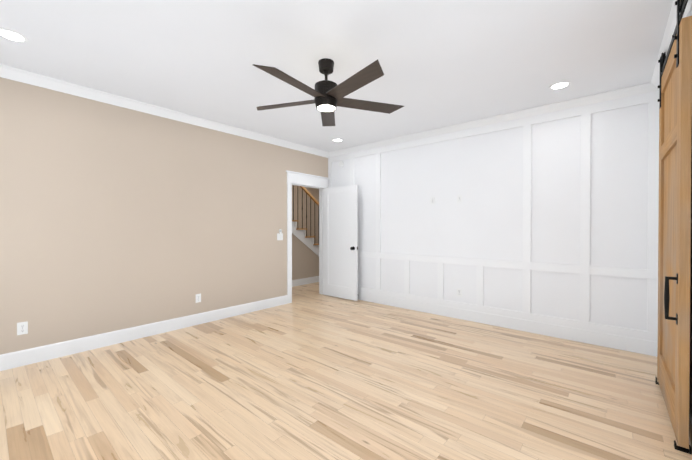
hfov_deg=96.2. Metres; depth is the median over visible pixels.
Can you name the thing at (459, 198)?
electrical outlet
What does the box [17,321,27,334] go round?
electrical outlet
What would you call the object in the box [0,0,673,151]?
ceiling
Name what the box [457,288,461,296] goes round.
electrical outlet
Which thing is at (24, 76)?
crown molding
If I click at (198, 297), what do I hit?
electrical outlet
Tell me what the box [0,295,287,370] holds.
baseboard
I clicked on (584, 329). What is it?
trim
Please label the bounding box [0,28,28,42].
recessed light
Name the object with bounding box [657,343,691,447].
baseboard
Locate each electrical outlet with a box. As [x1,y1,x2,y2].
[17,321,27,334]
[196,293,200,302]
[430,197,434,203]
[457,195,461,202]
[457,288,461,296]
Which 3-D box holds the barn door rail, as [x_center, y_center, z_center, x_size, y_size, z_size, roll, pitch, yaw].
[1.817,-1.302,1.595,0.072,0.080,2.630,0,1,40]
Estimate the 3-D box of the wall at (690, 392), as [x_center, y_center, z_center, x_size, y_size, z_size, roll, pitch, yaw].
[1.573,-0.087,1.168,0.120,2.740,4.990,0,1,40]
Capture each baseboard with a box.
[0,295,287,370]
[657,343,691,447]
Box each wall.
[0,77,327,354]
[292,185,318,242]
[332,103,648,330]
[689,11,691,416]
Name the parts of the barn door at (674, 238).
handle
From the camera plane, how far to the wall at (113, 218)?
3.51 m
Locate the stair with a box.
[292,185,318,286]
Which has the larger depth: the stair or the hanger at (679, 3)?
the stair
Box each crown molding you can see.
[0,64,327,157]
[328,83,647,157]
[648,0,691,92]
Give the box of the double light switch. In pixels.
[277,229,282,239]
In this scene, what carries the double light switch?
attached to the wall at (113, 218)
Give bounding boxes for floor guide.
[655,376,691,454]
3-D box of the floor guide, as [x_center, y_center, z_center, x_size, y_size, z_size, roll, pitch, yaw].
[2.277,1.251,2.181,0.066,0.050,1.030,0,1,40]
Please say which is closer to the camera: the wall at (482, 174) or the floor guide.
the floor guide
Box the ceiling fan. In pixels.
[253,58,403,125]
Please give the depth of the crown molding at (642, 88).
3.92 m
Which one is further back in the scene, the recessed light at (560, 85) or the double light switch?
the double light switch
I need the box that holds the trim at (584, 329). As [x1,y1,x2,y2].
[328,91,658,356]
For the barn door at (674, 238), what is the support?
hanging from the hanger at (663, 55)
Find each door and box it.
[324,185,357,300]
[657,16,691,448]
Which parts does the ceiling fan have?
blade, blade, blade, blade, blade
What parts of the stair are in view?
handrail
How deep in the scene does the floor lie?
2.39 m
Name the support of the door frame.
attached to the wall at (113, 218)
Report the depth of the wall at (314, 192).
8.59 m
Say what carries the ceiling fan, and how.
hanging from the ceiling
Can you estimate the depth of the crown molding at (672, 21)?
2.33 m
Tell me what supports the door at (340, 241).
in the wall at (113, 218)
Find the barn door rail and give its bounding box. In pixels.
[661,0,687,77]
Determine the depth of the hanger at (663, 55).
2.48 m
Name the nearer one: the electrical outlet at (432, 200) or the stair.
the electrical outlet at (432, 200)
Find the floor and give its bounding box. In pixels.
[0,282,691,459]
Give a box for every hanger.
[658,52,665,108]
[674,0,683,67]
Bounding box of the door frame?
[286,170,329,302]
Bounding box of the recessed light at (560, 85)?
[549,81,570,89]
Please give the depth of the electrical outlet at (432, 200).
4.66 m

